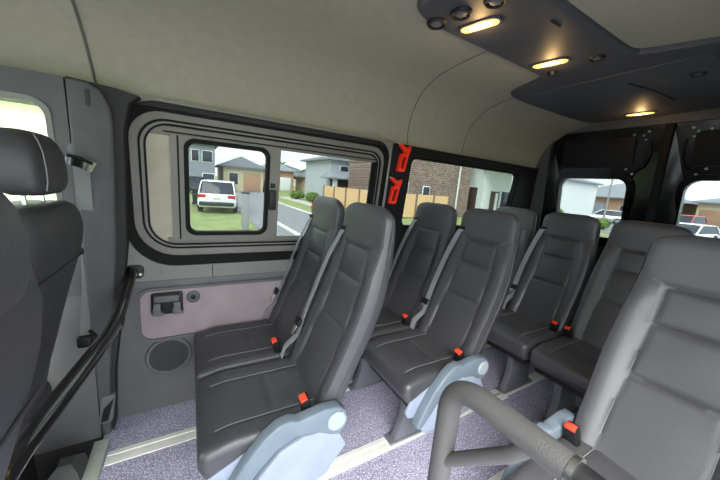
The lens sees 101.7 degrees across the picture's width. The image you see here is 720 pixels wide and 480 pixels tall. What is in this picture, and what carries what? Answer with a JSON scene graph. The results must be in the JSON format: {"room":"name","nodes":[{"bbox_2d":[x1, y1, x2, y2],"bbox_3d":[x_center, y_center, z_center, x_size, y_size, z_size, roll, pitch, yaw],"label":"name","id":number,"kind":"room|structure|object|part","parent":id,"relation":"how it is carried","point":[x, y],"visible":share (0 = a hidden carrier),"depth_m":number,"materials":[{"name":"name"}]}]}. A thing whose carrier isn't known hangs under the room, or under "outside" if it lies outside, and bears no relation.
{"room":"vehicle interior","nodes":[
{"label":"vehicle interior","id":0,"kind":"room"},
{"bbox_2d":[34,296,101,454],"bbox_3d":[-1.753,0.589,1.060,1.233,0.720,0.120,-1,12,-30],"label":"trim panel","id":1,"kind":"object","parent":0,"point":[79,422],"depth_m":1.29,"materials":[{"name":"grey plastic"}]},
{"bbox_2d":[0,65,81,296],"bbox_3d":[-1.674,-0.174,0.892,1.233,0.848,0.182,-1,12,-30],"label":"window surround","id":2,"kind":"object","parent":1,"relation":"attached to","point":[50,89],"visible":0.37,"depth_m":1.05,"materials":[{"name":"plastic"}]},
{"bbox_2d":[118,263,395,417],"bbox_3d":[0.192,0.516,2.226,3.430,0.715,0.056,-1,12,-30],"label":"wall","id":3,"kind":"structure","parent":0,"point":[229,299],"depth_m":1.54,"materials":[{"name":"grey plastic"}]},
{"bbox_2d":[65,76,140,435],"bbox_3d":[-1.079,0.159,1.325,0.217,1.576,0.203,-1,12,-30],"label":"trim","id":4,"kind":"structure","parent":3,"relation":"attached to","point":[99,115],"depth_m":1.20,"materials":[{"name":"plastic"}]},
{"bbox_2d":[65,143,96,347],"bbox_3d":[-1.106,0.051,1.181,0.121,0.845,0.088,-1,12,-30],"label":"belt","id":5,"kind":"object","parent":4,"relation":"hanging from","point":[82,167],"visible":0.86,"depth_m":1.15,"materials":[{"name":"grey fabric"}]},
{"bbox_2d":[151,291,183,316],"bbox_3d":[-0.962,0.322,1.463,0.137,0.115,0.051,-1,12,-30],"label":"bracket","id":6,"kind":"object","parent":3,"relation":"attached to","point":[163,303],"visible":1,"depth_m":1.46,"materials":[{"name":"black plastic"}]},
{"bbox_2d":[145,338,191,373],"bbox_3d":[-0.998,0.604,1.534,0.210,0.210,0.014,-1,12,-30],"label":"speaker","id":7,"kind":"object","parent":3,"relation":"attached to","point":[162,356],"visible":1,"depth_m":1.53},
{"bbox_2d":[150,340,187,369],"bbox_3d":[-0.998,0.604,1.534,0.168,0.168,0.014,-1,12,-30],"label":"grille","id":8,"kind":"object","parent":7,"relation":"attached to","point":[164,354],"depth_m":1.53,"materials":[{"name":"grey plastic"}]},
{"bbox_2d":[186,291,199,302],"bbox_3d":[-0.870,0.297,1.531,0.064,0.064,0.016,-1,12,-30],"label":"socket","id":9,"kind":"object","parent":3,"relation":"attached to","point":[192,296],"visible":1,"depth_m":1.53,"materials":[{"name":"grey plastic"}]},
{"bbox_2d":[127,93,392,281],"bbox_3d":[-0.482,-0.212,1.633,1.460,0.848,0.114,-1,12,-30],"label":"window surround","id":10,"kind":"object","parent":3,"relation":"attached to","point":[153,271],"visible":0.34,"depth_m":1.52,"materials":[{"name":"grey plastic"}]},
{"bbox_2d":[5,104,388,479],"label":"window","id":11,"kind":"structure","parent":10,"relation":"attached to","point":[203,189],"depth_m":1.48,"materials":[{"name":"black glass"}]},
{"bbox_3d":[-0.893,0.617,0.963,0.102,0.802,1.084,0,11,-23],"label":"handrail","id":12,"kind":"part","parent":11,"relation":"part of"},
{"bbox_3d":[-0.930,-0.249,1.381,0.110,0.552,0.064,-1,12,-30],"label":"blank panel","id":13,"kind":"part","parent":11,"relation":"part of","materials":[{"name":"beige plastic"}]},
{"bbox_3d":[-0.676,-0.247,1.518,0.500,0.497,0.079,-1,12,-30],"label":"sliding sash","id":14,"kind":"part","parent":11,"relation":"part of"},
{"bbox_3d":[-0.676,-0.255,1.516,0.372,0.443,0.046,-1,12,-30],"label":"glass pane","id":15,"kind":"part","parent":11,"relation":"part of","materials":[{"name":"clear glass"}]},
{"bbox_3d":[-0.198,-0.262,1.804,0.625,0.500,0.052,-1,12,-30],"label":"glass pane","id":16,"kind":"part","parent":11,"relation":"part of","materials":[{"name":"clear glass"}]},
{"bbox_3d":[0.060,-0.265,1.949,0.033,0.495,0.062,-1,12,-30],"label":"frame","id":17,"kind":"part","parent":11,"relation":"part of","materials":[{"name":"black rubber"}]},
{"bbox_3d":[0.102,0.349,2.121,2.755,0.285,0.020,-1,12,-30],"label":"panel frame","id":18,"kind":"part","parent":3,"relation":"part of","materials":[{"name":"grey plastic"}]},
{"bbox_2d":[384,147,537,262],"bbox_3d":[0.948,-0.240,2.461,1.855,0.835,0.104,-1,12,-30],"label":"window surround","id":19,"kind":"object","parent":3,"relation":"attached to","point":[525,186],"visible":0.34,"depth_m":2.13,"materials":[{"name":"black plastic"}]},
{"bbox_2d":[136,101,538,171],"bbox_3d":[0.329,-0.618,1.971,3.160,0.028,0.040,-1,12,-30],"label":"trim strip","id":20,"kind":"object","parent":19,"relation":"attached to","point":[164,105],"visible":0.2,"depth_m":1.58,"materials":[{"name":"black plastic"}]},
{"bbox_2d":[388,176,401,203],"bbox_3d":[0.226,-0.333,1.970,0.096,0.178,0.050,-1,12,-30],"label":"hammer","id":21,"kind":"object","parent":19,"relation":"attached to","point":[394,191],"visible":1,"depth_m":1.97,"materials":[{"name":"red plastic"}]},
{"bbox_3d":[0.227,-0.305,1.982,0.064,0.118,0.041,-1,12,-30],"label":"handle","id":22,"kind":"part","parent":21,"relation":"part of","materials":[{"name":"red plastic"}]},
{"bbox_2d":[396,143,411,171],"bbox_3d":[0.279,-0.540,1.929,0.096,0.178,0.050,-1,12,-30],"label":"hammer","id":23,"kind":"object","parent":19,"relation":"attached to","point":[401,165],"visible":1,"depth_m":1.92,"materials":[{"name":"red plastic"}]},
{"bbox_3d":[0.280,-0.512,1.941,0.064,0.118,0.041,-1,12,-30],"label":"handle","id":24,"kind":"part","parent":23,"relation":"part of","materials":[{"name":"red plastic"}]},
{"bbox_2d":[401,157,518,226],"bbox_3d":[0.842,-0.347,2.375,1.240,0.498,0.087,-1,12,-30],"label":"window","id":25,"kind":"structure","parent":19,"relation":"attached to","point":[463,187],"depth_m":2.30,"materials":[{"name":"clear glass"}]},
{"bbox_2d":[35,346,582,479],"bbox_3d":[0.052,1.091,1.203,4.655,0.066,1.860,-1,12,-30],"label":"floor","id":26,"kind":"structure","parent":0,"point":[372,411],"depth_m":1.46,"materials":[{"name":"carpet"}]},
{"bbox_2d":[0,190,42,479],"bbox_3d":[-0.624,0.570,0.180,0.638,1.277,0.480,-1,12,-30],"label":"passenger seat","id":27,"kind":"object","parent":26,"relation":"on","point":[21,301],"visible":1,"depth_m":0.33,"materials":[{"name":"leather"}]},
{"bbox_2d":[0,127,83,479],"bbox_3d":[-1.218,0.356,0.850,0.610,1.359,0.500,-1,12,-30],"label":"seat","id":28,"kind":"object","parent":26,"relation":"on","point":[31,163],"visible":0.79,"depth_m":0.85,"materials":[{"name":"leather"}]},
{"bbox_3d":[-0.948,-0.108,0.828,0.017,0.081,0.012,-1,12,-30],"label":"headrest post","id":29,"kind":"part","parent":28,"relation":"part of","materials":[{"name":"metal"}]},
{"bbox_2d":[21,381,51,428],"bbox_3d":[-1.307,0.641,0.865,0.460,0.140,0.480,-1,12,-30],"label":"cushion","id":30,"kind":"object","parent":28,"relation":"on","point":[46,390],"depth_m":1.04,"materials":[{"name":"leather"}]},
{"bbox_3d":[-1.081,0.263,0.908,0.310,0.762,0.500,-1,12,-30],"label":"backrest","id":31,"kind":"part","parent":28,"relation":"part of","materials":[{"name":"leather"}]},
{"bbox_2d":[88,329,97,338],"bbox_3d":[-1.059,0.458,1.139,0.054,0.190,0.111,4,10,-6],"label":"buckle","id":32,"kind":"object","parent":28,"relation":"attached to","point":[90,331],"visible":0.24,"depth_m":1.17,"materials":[{"name":"black plastic"}]},
{"bbox_2d":[47,452,88,479],"bbox_3d":[-1.181,0.925,1.180,0.110,0.081,0.121,-1,12,-30],"label":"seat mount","id":33,"kind":"object","parent":26,"relation":"on","point":[72,467],"visible":1,"depth_m":1.16,"materials":[{"name":"grey plastic"}]},
{"bbox_2d":[82,438,109,479],"bbox_3d":[-0.819,1.073,0.717,0.055,0.010,1.500,-1,12,-30],"label":"threshold strip","id":34,"kind":"object","parent":26,"relation":"on","point":[92,471],"visible":1,"depth_m":1.25,"materials":[{"name":"silver metal"}]},
{"bbox_2d":[104,343,490,466],"bbox_3d":[0.262,0.916,2.051,3.140,0.005,0.074,-1,12,-30],"label":"track","id":35,"kind":"object","parent":26,"relation":"on","point":[128,452],"visible":0.35,"depth_m":1.35,"materials":[{"name":"metal"}]},
{"bbox_2d":[194,196,344,384],"bbox_3d":[-0.488,0.348,1.536,0.680,1.177,0.440,-1,12,-30],"label":"passenger seat","id":36,"kind":"object","parent":35,"relation":"on","point":[218,349],"visible":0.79,"depth_m":1.52,"materials":[{"name":"grey leather"}]},
{"bbox_2d":[194,319,290,384],"bbox_3d":[-0.588,0.569,1.518,0.470,0.130,0.402,-1,12,-30],"label":"cushion","id":37,"kind":"object","parent":36,"relation":"on","point":[218,349],"depth_m":1.43,"materials":[{"name":"grey leather"}]},
{"bbox_3d":[-0.499,0.302,1.739,0.026,0.036,0.052,-1,12,-30],"label":"latch plate","id":38,"kind":"part","parent":36,"relation":"part of","materials":[{"name":"black plastic"}]},
{"bbox_3d":[-0.315,0.172,1.585,0.315,0.820,0.412,-1,12,-30],"label":"backrest","id":39,"kind":"part","parent":36,"relation":"part of","materials":[{"name":"grey leather"}]},
{"bbox_2d":[348,202,456,391],"bbox_3d":[0.196,0.332,1.930,0.680,1.177,0.440,-1,12,-30],"label":"passenger seat","id":40,"kind":"object","parent":35,"relation":"on","point":[432,229],"visible":0.53,"depth_m":1.93,"materials":[{"name":"grey leather"}]},
{"bbox_2d":[362,304,418,354],"bbox_3d":[0.097,0.552,1.912,0.470,0.130,0.402,-1,12,-30],"label":"cushion","id":41,"kind":"object","parent":40,"relation":"on","point":[389,321],"depth_m":1.82,"materials":[{"name":"grey leather"}]},
{"bbox_3d":[0.370,0.156,1.978,0.315,0.820,0.412,-1,12,-30],"label":"backrest","id":42,"kind":"part","parent":40,"relation":"part of","materials":[{"name":"grey leather"}]},
{"bbox_2d":[496,206,536,308],"bbox_3d":[0.959,0.314,2.368,0.680,1.177,0.440,-1,12,-30],"label":"passenger seat","id":43,"kind":"object","parent":35,"relation":"on","point":[528,218],"visible":0.09,"depth_m":2.28,"materials":[{"name":"grey leather"}]},
{"bbox_2d":[317,372,545,479],"bbox_3d":[0.503,1.006,1.675,3.100,0.005,0.074,-1,12,-30],"label":"track","id":44,"kind":"object","parent":26,"relation":"on","point":[355,457],"depth_m":1.40,"materials":[{"name":"metal"}]},
{"bbox_2d":[195,202,394,479],"bbox_3d":[-0.269,0.436,1.159,0.671,1.177,0.478,-1,12,-30],"label":"passenger seat","id":45,"kind":"object","parent":44,"relation":"on","point":[282,418],"visible":1,"depth_m":1.09,"materials":[{"name":"grey leather"}]},
{"bbox_2d":[195,357,314,479],"bbox_3d":[-0.381,0.651,1.162,0.470,0.130,0.402,-1,12,-30],"label":"cushion","id":46,"kind":"object","parent":45,"relation":"on","point":[234,407],"depth_m":1.07,"materials":[{"name":"grey leather"}]},
{"bbox_3d":[-0.248,0.718,0.992,0.435,0.269,0.046,-1,12,-30],"label":"armrest","id":47,"kind":"part","parent":45,"relation":"part of","materials":[{"name":"blue plastic"}]},
{"bbox_3d":[-0.292,0.384,1.383,0.026,0.036,0.052,-1,12,-30],"label":"latch plate","id":48,"kind":"part","parent":45,"relation":"part of","materials":[{"name":"black plastic"}]},
{"bbox_3d":[-0.108,0.254,1.229,0.315,0.820,0.412,-1,12,-30],"label":"backrest","id":49,"kind":"part","parent":45,"relation":"part of","materials":[{"name":"grey leather"}]},
{"bbox_2d":[363,208,521,445],"bbox_3d":[0.416,0.420,1.553,0.671,1.177,0.478,-1,12,-30],"label":"passenger seat","id":50,"kind":"object","parent":44,"relation":"on","point":[467,293],"visible":0.98,"depth_m":1.52,"materials":[{"name":"grey leather"}]},
{"bbox_3d":[0.310,0.712,1.577,0.400,0.045,0.360,-1,12,-30],"label":"frame","id":51,"kind":"part","parent":50,"relation":"part of","materials":[{"name":"black plastic"}]},
{"bbox_2d":[363,328,454,403],"bbox_3d":[0.303,0.635,1.556,0.470,0.130,0.402,-1,12,-30],"label":"cushion","id":52,"kind":"object","parent":50,"relation":"on","point":[412,361],"depth_m":1.46,"materials":[{"name":"grey leather"}]},
{"bbox_3d":[0.393,0.368,1.777,0.026,0.036,0.052,-1,12,-30],"label":"latch plate","id":53,"kind":"part","parent":50,"relation":"part of","materials":[{"name":"black plastic"}]},
{"bbox_3d":[0.437,0.701,1.385,0.435,0.269,0.046,-1,12,-30],"label":"armrest","id":54,"kind":"part","parent":50,"relation":"part of","materials":[{"name":"blue plastic"}]},
{"bbox_3d":[0.577,0.238,1.622,0.315,0.820,0.412,-1,12,-30],"label":"backrest","id":55,"kind":"part","parent":50,"relation":"part of","materials":[{"name":"grey leather"}]},
{"bbox_2d":[490,389,507,399],"bbox_3d":[0.866,0.991,1.867,0.130,0.012,0.085,-1,12,-30],"label":"track cover","id":56,"kind":"object","parent":44,"relation":"on","point":[495,392],"visible":0.5,"depth_m":1.87,"materials":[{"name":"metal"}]},
{"bbox_2d":[486,212,600,393],"bbox_3d":[1.166,0.397,2.012,0.680,1.177,0.440,-1,12,-30],"label":"passenger seat","id":57,"kind":"object","parent":44,"relation":"on","point":[546,291],"visible":0.8,"depth_m":1.99,"materials":[{"name":"grey leather"}]},
{"bbox_3d":[1.073,0.694,2.016,0.400,0.045,0.360,-1,12,-30],"label":"frame","id":58,"kind":"part","parent":57,"relation":"part of","materials":[{"name":"black plastic"}]},
{"bbox_2d":[488,308,563,359],"bbox_3d":[1.066,0.617,1.994,0.470,0.130,0.402,-1,12,-30],"label":"cushion","id":59,"kind":"object","parent":57,"relation":"on","point":[516,332],"depth_m":1.87,"materials":[{"name":"grey leather"}]},
{"bbox_3d":[1.340,0.220,2.060,0.315,0.820,0.412,-1,12,-30],"label":"backrest","id":60,"kind":"part","parent":57,"relation":"part of","materials":[{"name":"grey leather"}]},
{"bbox_2d":[488,467,506,479],"bbox_3d":[1.258,1.069,1.668,1.800,0.005,0.074,-1,12,-30],"label":"track","id":61,"kind":"object","parent":26,"relation":"on","point":[498,476],"depth_m":1.33,"materials":[{"name":"metal"}]},
{"bbox_2d":[427,380,606,479],"bbox_3d":[0.291,0.757,0.558,0.100,0.862,0.542,-1,12,-30],"label":"grab rail","id":62,"kind":"object","parent":26,"relation":"on","point":[528,440],"visible":1,"depth_m":0.57,"materials":[{"name":"metal"}]},
{"bbox_2d":[501,235,719,479],"bbox_3d":[0.817,0.580,0.862,0.671,1.177,0.478,-1,12,-30],"label":"passenger seat","id":63,"kind":"object","parent":26,"relation":"on","point":[649,409],"visible":0.84,"depth_m":0.95,"materials":[{"name":"grey leather"}]},
{"bbox_3d":[0.633,0.780,1.047,0.435,0.269,0.046,-1,12,-30],"label":"armrest","id":64,"kind":"part","parent":63,"relation":"part of","materials":[{"name":"blue plastic"}]},
{"bbox_2d":[505,436,637,479],"bbox_3d":[0.719,0.801,0.839,0.470,0.130,0.402,-1,12,-30],"label":"cushion","id":65,"kind":"object","parent":63,"relation":"on","point":[603,461],"depth_m":0.94,"materials":[{"name":"grey leather"}]},
{"bbox_3d":[0.993,0.405,0.905,0.315,0.820,0.412,-1,12,-30],"label":"backrest","id":66,"kind":"part","parent":63,"relation":"part of","materials":[{"name":"grey leather"}]},
{"bbox_2d":[530,220,693,421],"bbox_3d":[1.382,0.483,1.639,0.680,1.177,0.440,-1,12,-30],"label":"passenger seat","id":67,"kind":"object","parent":26,"relation":"on","point":[569,360],"visible":0.54,"depth_m":1.73,"materials":[{"name":"grey leather"}]},
{"bbox_3d":[1.280,0.777,1.659,0.400,0.045,0.360,-1,12,-30],"label":"frame","id":68,"kind":"part","parent":67,"relation":"part of","materials":[{"name":"black plastic"}]},
{"bbox_2d":[530,336,600,394],"bbox_3d":[1.273,0.700,1.638,0.470,0.130,0.402,-1,12,-30],"label":"cushion","id":69,"kind":"object","parent":67,"relation":"on","point":[571,361],"depth_m":1.61,"materials":[{"name":"grey leather"}]},
{"bbox_3d":[1.546,0.303,1.704,0.315,0.820,0.412,-1,12,-30],"label":"backrest","id":70,"kind":"part","parent":67,"relation":"part of","materials":[{"name":"grey leather"}]},
{"bbox_2d":[0,0,719,167],"bbox_3d":[0.193,-0.638,0.883,4.480,0.414,1.823,-1,12,-30],"label":"ceiling","id":71,"kind":"structure","parent":0,"point":[359,67],"depth_m":1.27,"materials":[{"name":"grey fabric"}]},
{"bbox_2d":[71,0,96,82],"bbox_3d":[-0.851,-0.674,0.778,0.027,0.356,0.865,-1,12,-28],"label":"headliner seam","id":72,"kind":"structure","parent":71,"relation":"attached to","point":[72,1],"depth_m":1.09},
{"bbox_2d":[407,51,486,144],"bbox_3d":[0.455,-0.705,1.533,0.056,0.354,0.876,1,11,-20],"label":"headliner seam","id":73,"kind":"structure","parent":71,"relation":"attached to","point":[485,51],"depth_m":1.61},
{"bbox_2d":[462,98,512,150],"bbox_3d":[0.965,-0.716,1.821,0.039,0.354,0.864,-1,12,-27],"label":"headliner seam","id":74,"kind":"structure","parent":71,"relation":"attached to","point":[511,98],"depth_m":2.03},
{"bbox_2d":[417,0,719,122],"bbox_3d":[1.113,-0.811,1.377,2.025,0.088,0.930,-1,12,-30],"label":"console","id":75,"kind":"object","parent":71,"relation":"attached to","point":[605,78],"visible":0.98,"depth_m":1.23,"materials":[{"name":"plastic"}]},
{"bbox_2d":[426,17,446,29],"bbox_3d":[0.277,-0.783,1.062,0.072,0.012,0.072,-1,12,-30],"label":"air vent","id":76,"kind":"object","parent":75,"relation":"attached to","point":[433,23],"depth_m":1.05,"materials":[{"name":"grey plastic"}]},
{"bbox_2d":[450,6,472,20],"bbox_3d":[0.342,-0.764,0.990,0.072,0.012,0.072,-1,12,-30],"label":"air vent","id":77,"kind":"object","parent":75,"relation":"attached to","point":[457,13],"depth_m":0.98,"materials":[{"name":"grey plastic"}]},
{"bbox_2d":[459,16,501,33],"bbox_3d":[0.430,-0.770,1.052,0.152,0.013,0.060,14,14,42],"label":"ceiling lamp","id":78,"kind":"object","parent":75,"relation":"attached to","point":[492,21],"visible":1,"depth_m":1.04,"materials":[{"name":"plastic"}]},
{"bbox_2d":[483,0,507,8],"bbox_3d":[0.422,-0.743,0.912,0.072,0.012,0.072,-1,12,-30],"label":"air vent","id":79,"kind":"object","parent":75,"relation":"attached to","point":[487,4],"depth_m":0.92,"materials":[{"name":"grey plastic"}]},
{"bbox_2d":[531,57,570,68],"bbox_3d":[0.839,-0.781,1.294,0.060,0.013,0.152,-5,14,-42],"label":"ceiling lamp","id":80,"kind":"object","parent":75,"relation":"attached to","point":[562,60],"visible":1,"depth_m":1.28,"materials":[{"name":"plastic"}]},
{"bbox_2d":[533,59,567,67],"bbox_3d":[0.839,-0.780,1.294,0.044,0.007,0.136,-5,14,-42],"label":"diffuser","id":81,"kind":"object","parent":80,"relation":"attached to","point":[553,62],"depth_m":1.29,"materials":[{"name":"white plastic"}]},
{"bbox_2d":[547,70,557,75],"bbox_3d":[0.913,-0.791,1.390,0.044,0.012,0.044,-1,12,-30],"label":"air vent","id":82,"kind":"object","parent":75,"relation":"attached to","point":[549,72],"depth_m":1.38,"materials":[{"name":"grey plastic"}]},
{"bbox_2d":[588,54,605,61],"bbox_3d":[0.981,-0.753,1.214,0.056,0.012,0.056,-1,12,-30],"label":"air vent","id":83,"kind":"object","parent":75,"relation":"attached to","point":[592,57],"depth_m":1.21,"materials":[{"name":"grey plastic"}]},
{"bbox_2d":[625,111,656,115],"bbox_3d":[1.794,-0.810,1.876,0.060,0.013,0.152,-3,13,-34],"label":"ceiling lamp","id":84,"kind":"object","parent":75,"relation":"attached to","point":[644,112],"visible":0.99,"depth_m":1.87,"materials":[{"name":"plastic"}]},
{"bbox_2d":[689,71,707,76],"bbox_3d":[1.475,-0.724,1.277,0.056,0.012,0.056,-1,12,-30],"label":"air vent","id":85,"kind":"object","parent":75,"relation":"attached to","point":[696,73],"depth_m":1.27,"materials":[{"name":"grey plastic"}]},
{"bbox_2d":[530,110,719,236],"bbox_3d":[2.072,0.077,2.140,0.218,1.950,1.840,-1,12,-30],"label":"wall","id":86,"kind":"structure","parent":0,"point":[537,201],"depth_m":2.26,"materials":[{"name":"plastic"}]},
{"bbox_2d":[540,124,665,325],"bbox_3d":[1.893,0.029,2.487,0.181,1.810,0.745,-1,12,-30],"label":"door","id":87,"kind":"structure","parent":86,"relation":"in","point":[607,176],"depth_m":2.34,"materials":[{"name":"black paint"}]},
{"bbox_3d":[1.889,0.425,2.610,0.022,0.830,0.630,-1,12,-30],"label":"panel","id":88,"kind":"part","parent":87,"relation":"part of","materials":[{"name":"black plastic"}]},
{"bbox_3d":[1.934,-0.277,2.473,0.084,0.482,0.490,-1,12,-30],"label":"glass pane","id":89,"kind":"part","parent":87,"relation":"part of","materials":[{"name":"clear glass"}]},
{"bbox_3d":[1.887,-0.692,2.343,0.056,0.215,0.480,-1,12,-30],"label":"panel","id":90,"kind":"part","parent":87,"relation":"part of","materials":[{"name":"black plastic"}]},
{"bbox_2d":[653,119,719,237],"bbox_3d":[2.276,0.182,1.828,0.181,1.810,0.760,-1,12,-30],"label":"door","id":91,"kind":"structure","parent":86,"relation":"in","point":[689,198],"depth_m":1.92,"materials":[{"name":"black paint"}]},
{"bbox_2d":[644,122,676,221],"bbox_3d":[2.070,0.105,2.154,0.191,1.810,0.045,-1,12,-30],"label":"seal","id":92,"kind":"object","parent":91,"relation":"attached to","point":[670,128],"visible":0.52,"depth_m":2.01,"materials":[{"name":"black rubber"}]},
{"bbox_3d":[2.328,-0.119,1.794,0.084,0.482,0.540,-1,12,-30],"label":"glass pane","id":93,"kind":"part","parent":91,"relation":"part of","materials":[{"name":"clear glass"}]},
{"bbox_3d":[2.281,-0.535,1.665,0.056,0.215,0.530,-1,12,-30],"label":"panel","id":94,"kind":"part","parent":91,"relation":"part of","materials":[{"name":"black plastic"}]},
{"bbox_3d":[19.991,-19.345,125.021,480.000,0.050,520.000,-1,12,-30],"label":"ground","id":95,"kind":"structure","parent":0,"visible":0},
{"bbox_2d":[0,90,62,200],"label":"window","id":96,"kind":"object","parent":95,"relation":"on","point":[27,117],"visible":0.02,"depth_m":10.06,"materials":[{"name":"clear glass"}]}
]}

